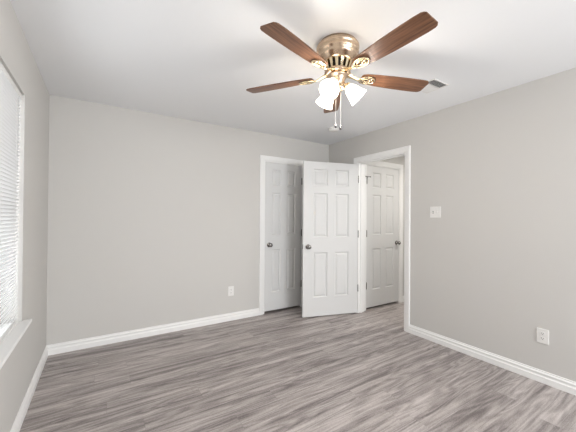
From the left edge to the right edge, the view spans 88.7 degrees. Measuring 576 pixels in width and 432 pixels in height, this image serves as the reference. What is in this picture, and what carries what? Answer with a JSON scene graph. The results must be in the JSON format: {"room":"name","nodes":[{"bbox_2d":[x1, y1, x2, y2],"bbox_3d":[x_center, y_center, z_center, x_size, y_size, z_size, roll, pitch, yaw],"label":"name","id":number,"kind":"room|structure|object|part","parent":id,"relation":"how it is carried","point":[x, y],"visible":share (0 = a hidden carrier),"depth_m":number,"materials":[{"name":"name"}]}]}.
{"room":"empty bedroom","nodes":[
{"label":"empty bedroom","id":0,"kind":"room"},
{"bbox_2d":[0,0,48,431],"bbox_3d":[-0.990,0.074,0.632,0.160,2.440,4.930,1,0,-32],"label":"wall","id":1,"kind":"structure","parent":0,"point":[16,56],"depth_m":1.96,"materials":[{"name":"grey paint"}]},
{"bbox_2d":[0,61,21,344],"bbox_3d":[-1.367,-0.053,1.340,0.040,1.438,1.232,1,0,-32],"label":"window blind","id":2,"kind":"object","parent":1,"relation":"attached to","point":[10,95],"visible":1,"depth_m":1.67,"materials":[{"name":"white plastic"}]},
{"bbox_3d":[-1.377,0.661,1.331,0.023,0.010,1.232,1,0,-32],"label":"rail","id":3,"kind":"part","parent":2,"relation":"part of","materials":[{"name":"white plastic"}]},
{"bbox_3d":[-1.627,-0.048,1.762,0.001,1.410,0.002,1,0,-32],"label":"ladder cord","id":4,"kind":"part","parent":2,"relation":"part of","materials":[{"name":"white fabric"}]},
{"bbox_2d":[0,319,31,369],"bbox_3d":[-1.374,0.676,1.316,0.154,0.020,1.334,1,0,-32],"label":"trim","id":5,"kind":"structure","parent":1,"relation":"attached to","point":[7,346],"depth_m":1.62,"materials":[{"name":"white paint"}]},
{"bbox_2d":[10,345,47,431],"bbox_3d":[-0.924,1.248,0.671,0.016,0.094,4.930,1,0,-32],"label":"baseboard","id":6,"kind":"structure","parent":1,"relation":"attached to","point":[21,414],"depth_m":2.03,"materials":[{"name":"white paint"}]},
{"bbox_2d":[46,94,328,344],"bbox_3d":[-0.858,0.097,3.709,3.686,2.440,0.120,1,0,-32],"label":"wall","id":7,"kind":"structure","parent":0,"point":[152,217],"depth_m":3.21,"materials":[{"name":"grey paint"}]},
{"bbox_2d":[47,308,259,355],"bbox_3d":[-0.813,1.269,3.654,3.406,0.094,0.016,1,0,-32],"label":"baseboard","id":8,"kind":"structure","parent":7,"relation":"attached to","point":[63,347],"depth_m":3.18,"materials":[{"name":"white paint"}]},
{"bbox_2d":[228,286,233,295],"bbox_3d":[-0.719,0.948,3.719,0.076,0.120,0.009,1,0,-32],"label":"electrical outlet","id":9,"kind":"object","parent":7,"relation":"attached to","point":[230,288],"visible":1,"depth_m":3.72,"materials":[{"name":"white plastic"}]},
{"bbox_2d":[259,155,302,314],"bbox_3d":[-0.088,0.256,4.189,0.766,2.140,0.136,1,0,-32],"label":"trim","id":10,"kind":"structure","parent":7,"relation":"attached to","point":[263,158],"depth_m":3.96,"materials":[{"name":"white paint"}]},
{"bbox_2d":[264,162,301,311],"bbox_3d":[-0.067,0.282,4.165,0.606,2.030,0.174,1,0,-32],"label":"door","id":11,"kind":"structure","parent":7,"relation":"in","point":[283,182],"depth_m":4.14,"materials":[{"name":"white paint"}]},
{"bbox_2d":[10,0,575,144],"bbox_3d":[0.976,-1.170,2.301,5.245,0.100,5.870,1,0,-32],"label":"ceiling","id":12,"kind":"structure","parent":0,"point":[195,60],"depth_m":2.05,"materials":[{"name":"white paint"}]},
{"bbox_2d":[328,127,338,131],"bbox_3d":[0.582,-1.093,3.739,0.136,0.040,0.136,1,0,-32],"label":"smoke detector","id":13,"kind":"object","parent":12,"relation":"attached to","point":[331,129],"visible":0.92,"depth_m":3.70,"materials":[{"name":"white plastic"}]},
{"bbox_2d":[246,12,437,129],"bbox_3d":[0.348,-0.846,1.891,1.286,0.562,1.229,1,0,-32],"label":"ceiling fan","id":14,"kind":"object","parent":12,"relation":"hanging from","point":[336,53],"visible":1,"depth_m":1.82,"materials":[{"name":"brown wood"}]},
{"bbox_3d":[-0.058,-0.923,2.091,0.497,0.006,0.128,0,10,22],"label":"blade","id":15,"kind":"part","parent":14,"relation":"part of","materials":[{"name":"brown wood"}]},
{"bbox_3d":[0.057,-0.925,1.618,0.128,0.006,0.497,14,8,40],"label":"blade","id":16,"kind":"part","parent":14,"relation":"part of","materials":[{"name":"brown wood"}]},
{"bbox_3d":[0.265,-0.796,2.037,0.127,0.135,0.136,1,0,-32],"label":"lamp shade","id":17,"kind":"part","parent":14,"relation":"part of","materials":[{"name":"white glass"}]},
{"bbox_3d":[0.267,-0.798,1.819,0.133,0.135,0.123,1,0,-32],"label":"lamp shade","id":18,"kind":"part","parent":14,"relation":"part of","materials":[{"name":"white glass"}]},
{"bbox_3d":[0.276,-0.817,1.842,0.072,0.075,0.058,1,0,-32],"label":"bulb","id":19,"kind":"part","parent":14,"relation":"part of","materials":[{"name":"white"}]},
{"bbox_3d":[0.356,-0.918,2.346,0.128,0.006,0.497,-10,-1,4],"label":"blade","id":20,"kind":"part","parent":14,"relation":"part of","materials":[{"name":"brown wood"}]},
{"bbox_2d":[324,56,352,70],"bbox_3d":[0.325,-0.976,1.934,0.196,0.053,0.196,1,0,-32],"label":"vent","id":21,"kind":"object","parent":14,"relation":"attached to","point":[334,62],"depth_m":1.86,"materials":[{"name":"gold metal"}]},
{"bbox_3d":[0.452,-0.796,1.928,0.132,0.135,0.125,1,0,-32],"label":"lamp shade","id":22,"kind":"part","parent":14,"relation":"part of","materials":[{"name":"white glass"}]},
{"bbox_3d":[0.727,-0.918,2.031,0.497,0.006,0.128,1,-11,-14],"label":"blade","id":23,"kind":"part","parent":14,"relation":"part of","materials":[{"name":"brown wood"}]},
{"bbox_3d":[0.542,-0.922,1.582,0.128,0.007,0.497,13,-7,-31],"label":"blade","id":24,"kind":"part","parent":14,"relation":"part of","materials":[{"name":"brown wood"}]},
{"bbox_2d":[421,78,448,92],"bbox_3d":[1.224,-1.111,2.529,0.206,0.009,0.201,1,0,-32],"label":"ceiling vent","id":25,"kind":"object","parent":12,"relation":"in","point":[434,84],"visible":0.73,"depth_m":2.52,"materials":[{"name":"white plastic"}]},
{"bbox_2d":[19,302,575,431],"bbox_3d":[0.958,1.370,2.284,5.245,0.100,5.870,1,0,-32],"label":"floor","id":26,"kind":"structure","parent":0,"point":[278,370],"depth_m":2.28,"materials":[{"name":"grey laminate"}]},
{"bbox_2d":[382,156,404,295],"bbox_3d":[1.627,0.121,4.576,1.439,2.440,0.120,1,0,-32],"label":"wall","id":27,"kind":"structure","parent":0,"point":[399,160],"depth_m":4.62,"materials":[{"name":"grey paint"}]},
{"bbox_2d":[365,165,400,307],"bbox_3d":[1.386,0.293,4.375,0.759,2.030,0.174,1,0,-32],"label":"door","id":28,"kind":"structure","parent":27,"relation":"in","point":[382,229],"depth_m":4.35,"materials":[{"name":"white paint"}]},
{"bbox_2d":[364,161,402,310],"bbox_3d":[1.385,0.268,4.412,0.881,2.140,0.136,1,0,-32],"label":"trim","id":29,"kind":"structure","parent":27,"relation":"attached to","point":[399,167],"depth_m":4.56,"materials":[{"name":"white paint"}]},
{"bbox_2d":[329,68,575,381],"bbox_3d":[2.002,0.109,2.536,0.120,2.440,4.930,1,0,-32],"label":"wall","id":30,"kind":"structure","parent":0,"point":[497,266],"depth_m":2.63,"materials":[{"name":"grey paint"}]},
{"bbox_2d":[302,161,358,316],"bbox_3d":[0.577,0.302,3.947,0.806,2.030,0.174,1,0,-16],"label":"door","id":31,"kind":"structure","parent":30,"relation":"in","point":[330,233],"depth_m":3.92,"materials":[{"name":"white paint"}]},
{"bbox_2d":[354,145,410,331],"bbox_3d":[1.203,0.262,3.773,0.136,2.140,0.890,1,0,-32],"label":"trim","id":32,"kind":"structure","parent":30,"relation":"attached to","point":[405,151],"depth_m":3.63,"materials":[{"name":"white paint"}]},
{"bbox_2d":[430,207,440,217],"bbox_3d":[1.553,-0.040,3.114,0.019,0.117,0.118,1,0,-32],"label":"light switch","id":33,"kind":"object","parent":30,"relation":"attached to","point":[435,212],"visible":1,"depth_m":3.11,"materials":[{"name":"white plastic"}]},
{"bbox_2d":[408,325,575,395],"bbox_3d":[1.936,1.281,2.491,0.016,0.094,4.930,1,0,-32],"label":"baseboard","id":34,"kind":"structure","parent":30,"relation":"attached to","point":[569,386],"depth_m":2.58,"materials":[{"name":"white paint"}]},
{"bbox_2d":[537,327,548,344],"bbox_3d":[2.032,0.959,2.352,0.009,0.117,0.078,1,0,-32],"label":"electrical outlet","id":35,"kind":"object","parent":30,"relation":"attached to","point":[542,334],"visible":1,"depth_m":2.35,"materials":[{"name":"white plastic"}]}
]}

